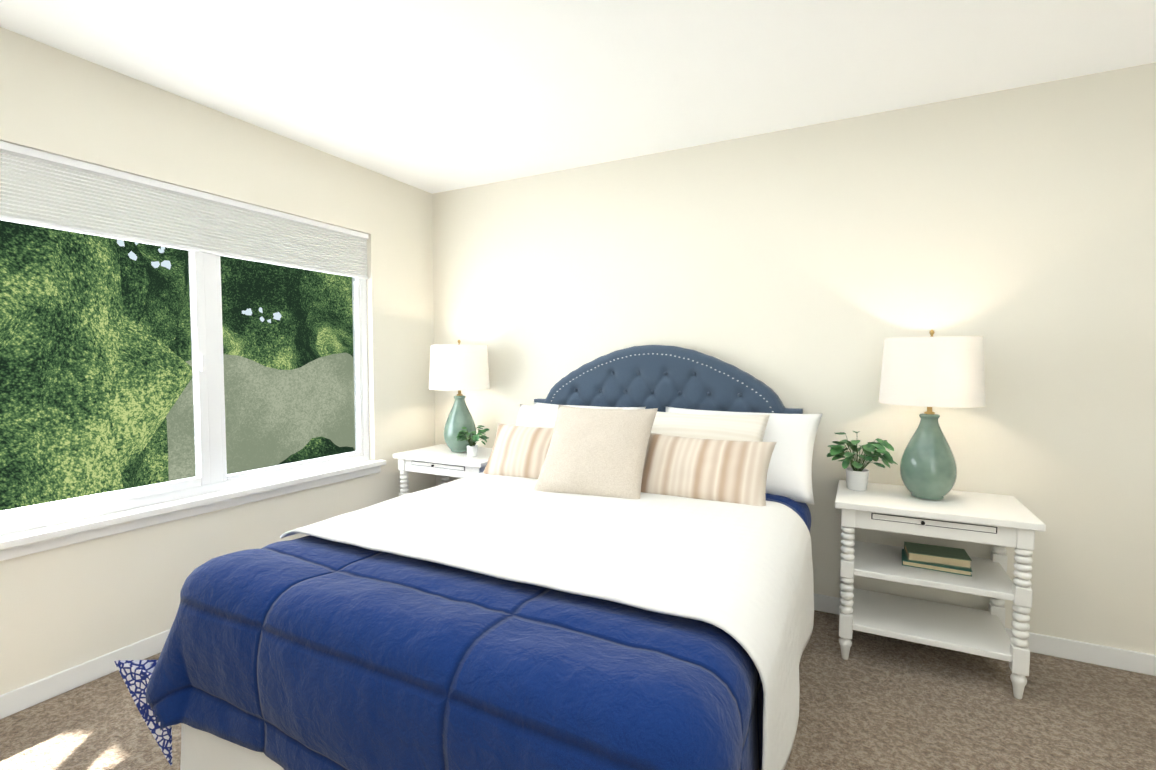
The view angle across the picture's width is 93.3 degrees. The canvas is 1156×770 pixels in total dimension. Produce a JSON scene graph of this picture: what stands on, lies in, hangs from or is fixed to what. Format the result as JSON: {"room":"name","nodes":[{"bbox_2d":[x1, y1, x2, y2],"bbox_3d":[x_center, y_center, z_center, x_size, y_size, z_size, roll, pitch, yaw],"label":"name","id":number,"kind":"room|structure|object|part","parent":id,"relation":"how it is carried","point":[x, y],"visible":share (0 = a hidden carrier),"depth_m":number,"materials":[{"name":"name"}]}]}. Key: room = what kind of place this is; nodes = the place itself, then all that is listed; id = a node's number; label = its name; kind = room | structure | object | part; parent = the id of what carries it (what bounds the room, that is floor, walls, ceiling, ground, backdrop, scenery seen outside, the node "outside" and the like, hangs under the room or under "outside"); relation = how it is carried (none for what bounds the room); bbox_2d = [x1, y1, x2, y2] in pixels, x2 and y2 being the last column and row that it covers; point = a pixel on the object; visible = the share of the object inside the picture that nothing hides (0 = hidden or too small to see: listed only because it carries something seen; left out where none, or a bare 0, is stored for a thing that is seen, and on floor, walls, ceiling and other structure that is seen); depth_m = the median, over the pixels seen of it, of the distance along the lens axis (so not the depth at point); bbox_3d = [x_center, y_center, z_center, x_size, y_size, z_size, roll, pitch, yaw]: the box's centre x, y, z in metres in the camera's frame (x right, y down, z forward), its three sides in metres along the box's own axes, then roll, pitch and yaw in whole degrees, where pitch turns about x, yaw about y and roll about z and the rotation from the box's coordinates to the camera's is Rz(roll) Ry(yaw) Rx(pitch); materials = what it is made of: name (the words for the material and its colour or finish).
{"room":"bedroom","nodes":[
{"label":"bedroom","id":0,"kind":"room"},
{"bbox_2d":[0,27,435,694],"bbox_3d":[-2.082,-0.036,2.019,0.160,2.440,4.300,1,3,27],"label":"wall","id":1,"kind":"structure","parent":0,"point":[68,607],"depth_m":2.46,"materials":[{"name":"white paint"}]},
{"bbox_2d":[0,629,169,718],"bbox_3d":[-2.006,1.142,2.030,0.016,0.085,4.230,1,3,27],"label":"baseboard","id":2,"kind":"structure","parent":1,"relation":"attached to","point":[34,693],"depth_m":2.12,"materials":[{"name":"white wood"}]},
{"bbox_2d":[0,141,368,535],"bbox_3d":[-1.758,-0.189,2.605,0.103,1.410,1.850,1,3,27],"label":"window","id":3,"kind":"structure","parent":1,"relation":"in","point":[206,231],"depth_m":2.53,"materials":[{"name":"white plastic"}]},
{"bbox_3d":[-1.772,-0.189,2.612,0.004,1.320,1.760,1,3,27],"label":"glass","id":4,"kind":"part","parent":3,"relation":"part of","materials":[{"name":"glass"}]},
{"bbox_2d":[0,459,385,560],"bbox_3d":[-1.699,0.552,2.609,0.095,0.079,1.950,1,3,27],"label":"window sill","id":5,"kind":"structure","parent":1,"relation":"attached to","point":[24,543],"depth_m":2.37,"materials":[{"name":"white wood"}]},
{"bbox_2d":[0,610,1155,769],"bbox_3d":[-0.057,1.291,1.034,4.720,0.120,4.620,1,3,27],"label":"floor","id":6,"kind":"structure","parent":0,"point":[875,702],"depth_m":1.95,"materials":[{"name":"carpet"}]},
{"bbox_2d":[393,444,492,495],"bbox_3d":[-0.757,0.773,3.513,0.690,0.683,0.470,1,3,27],"label":"nightstand","id":7,"kind":"object","parent":6,"relation":"on","point":[444,461],"visible":0.15,"depth_m":3.37,"materials":[{"name":"white wood"}]},
{"bbox_2d":[412,461,464,470],"bbox_3d":[-0.857,0.490,3.307,0.418,0.026,0.019,1,3,27],"label":"drawer","id":8,"kind":"object","parent":7,"relation":"on","point":[424,465],"depth_m":3.31,"materials":[{"name":"white wood"}]},
{"bbox_2d":[429,340,489,451],"bbox_3d":[-0.763,0.068,3.522,0.384,0.722,0.384,1,3,27],"label":"lamp","id":9,"kind":"object","parent":7,"relation":"on","point":[459,367],"visible":0.96,"depth_m":3.38,"materials":[{"name":"white fabric"}]},
{"bbox_3d":[-0.763,-0.116,3.514,0.384,0.280,0.384,1,3,27],"label":"lamp shade","id":10,"kind":"part","parent":9,"relation":"part of","materials":[{"name":"fabric"}]},
{"bbox_3d":[-0.763,-0.112,3.514,0.113,0.362,0.040,1,3,27],"label":"stem","id":11,"kind":"part","parent":9,"relation":"part of","materials":[{"name":"gold metal"}]},
{"bbox_2d":[456,425,488,456],"bbox_3d":[-0.658,0.342,3.351,0.228,0.191,0.215,1,3,27],"label":"plant","id":12,"kind":"object","parent":7,"relation":"on","point":[472,449],"visible":1,"depth_m":3.33,"materials":[{"name":"green plant"}]},
{"bbox_3d":[-0.649,0.405,3.355,0.069,0.066,0.069,1,3,27],"label":"pot","id":13,"kind":"part","parent":12,"relation":"part of","materials":[{"name":"white ceramic"}]},
{"bbox_2d":[114,345,821,769],"bbox_3d":[-0.056,0.498,2.148,1.784,1.360,2.206,1,3,27],"label":"bed","id":14,"kind":"object","parent":6,"relation":"on","point":[602,563],"visible":1,"depth_m":1.46,"materials":[{"name":"white"}]},
{"bbox_2d":[534,405,657,498],"bbox_3d":[0.079,0.301,2.472,0.500,0.500,0.163,1,-37,21],"label":"pillow","id":15,"kind":"object","parent":14,"relation":"on","point":[592,453],"depth_m":2.40,"materials":[{"name":"beige fabric"}]},
{"bbox_3d":[0.425,0.454,3.095,1.560,1.360,0.080,1,3,27],"label":"headboard panel","id":16,"kind":"part","parent":14,"relation":"part of","materials":[{"name":"fabric"}]},
{"bbox_2d":[835,480,1045,698],"bbox_3d":[1.491,0.827,2.353,0.690,0.683,0.470,1,3,27],"label":"nightstand","id":17,"kind":"object","parent":6,"relation":"on","point":[999,523],"visible":1,"depth_m":2.24,"materials":[{"name":"white wood"}]},
{"bbox_2d":[827,431,897,490],"bbox_3d":[1.288,0.348,2.485,0.290,0.261,0.320,1,3,27],"label":"plant","id":18,"kind":"object","parent":17,"relation":"on","point":[857,474],"visible":1,"depth_m":2.46,"materials":[{"name":"green plant"}]},
{"bbox_3d":[1.278,0.432,2.501,0.095,0.091,0.095,1,3,27],"label":"pot","id":19,"kind":"part","parent":18,"relation":"part of","materials":[{"name":"white ceramic"}]},
{"bbox_2d":[879,330,985,499],"bbox_3d":[1.507,0.124,2.340,0.384,0.722,0.384,1,3,27],"label":"lamp","id":20,"kind":"object","parent":17,"relation":"on","point":[930,372],"visible":1,"depth_m":2.23,"materials":[{"name":"white fabric"}]},
{"bbox_3d":[1.507,-0.056,2.331,0.113,0.362,0.040,1,3,27],"label":"stem","id":21,"kind":"part","parent":20,"relation":"part of","materials":[{"name":"gold metal"}]},
{"bbox_3d":[1.507,-0.060,2.331,0.384,0.280,0.384,1,3,27],"label":"lamp shade","id":22,"kind":"part","parent":20,"relation":"part of","materials":[{"name":"fabric"}]},
{"bbox_2d":[871,513,996,533],"bbox_3d":[1.391,0.544,2.147,0.418,0.026,0.019,1,3,27],"label":"drawer","id":23,"kind":"object","parent":17,"relation":"on","point":[956,526],"depth_m":2.15,"materials":[{"name":"white wood"}]},
{"bbox_2d":[902,549,971,576],"bbox_3d":[1.533,0.760,2.345,0.245,0.022,0.165,2,3,30],"label":"book","id":24,"kind":"object","parent":17,"relation":"in","point":[947,569],"visible":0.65,"depth_m":2.28,"materials":[{"name":"beige paper"}]},
{"bbox_2d":[904,542,971,568],"bbox_3d":[1.542,0.731,2.350,0.225,0.036,0.150,1,3,25],"label":"book","id":25,"kind":"object","parent":24,"relation":"on","point":[942,555],"visible":1,"depth_m":2.31,"materials":[{"name":"green paper"}]},
{"bbox_2d":[0,0,1155,193],"bbox_3d":[-0.057,-1.266,0.914,4.720,0.120,4.620,1,3,27],"label":"ceiling","id":26,"kind":"structure","parent":0,"point":[433,96],"depth_m":2.14,"materials":[{"name":"white paint"}]},
{"bbox_2d":[432,62,1155,654],"bbox_3d":[0.967,-0.080,2.953,4.720,2.440,0.160,1,3,27],"label":"wall","id":27,"kind":"structure","parent":0,"point":[808,268],"depth_m":2.56,"materials":[{"name":"white paint"}]},
{"bbox_2d":[814,593,1155,675],"bbox_3d":[0.927,1.100,2.930,4.400,0.085,0.016,1,3,27],"label":"baseboard","id":28,"kind":"structure","parent":27,"relation":"attached to","point":[1139,662],"depth_m":2.31,"materials":[{"name":"white wood"}]},
{"label":"outside","id":29,"kind":"structure","parent":0,"visible":0},
{"bbox_2d":[0,220,354,510],"bbox_3d":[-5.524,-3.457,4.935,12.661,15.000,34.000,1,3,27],"label":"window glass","id":30,"kind":"object","parent":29,"point":[80,312],"depth_m":5.60,"materials":[{"name":"clear glass"}]}
]}

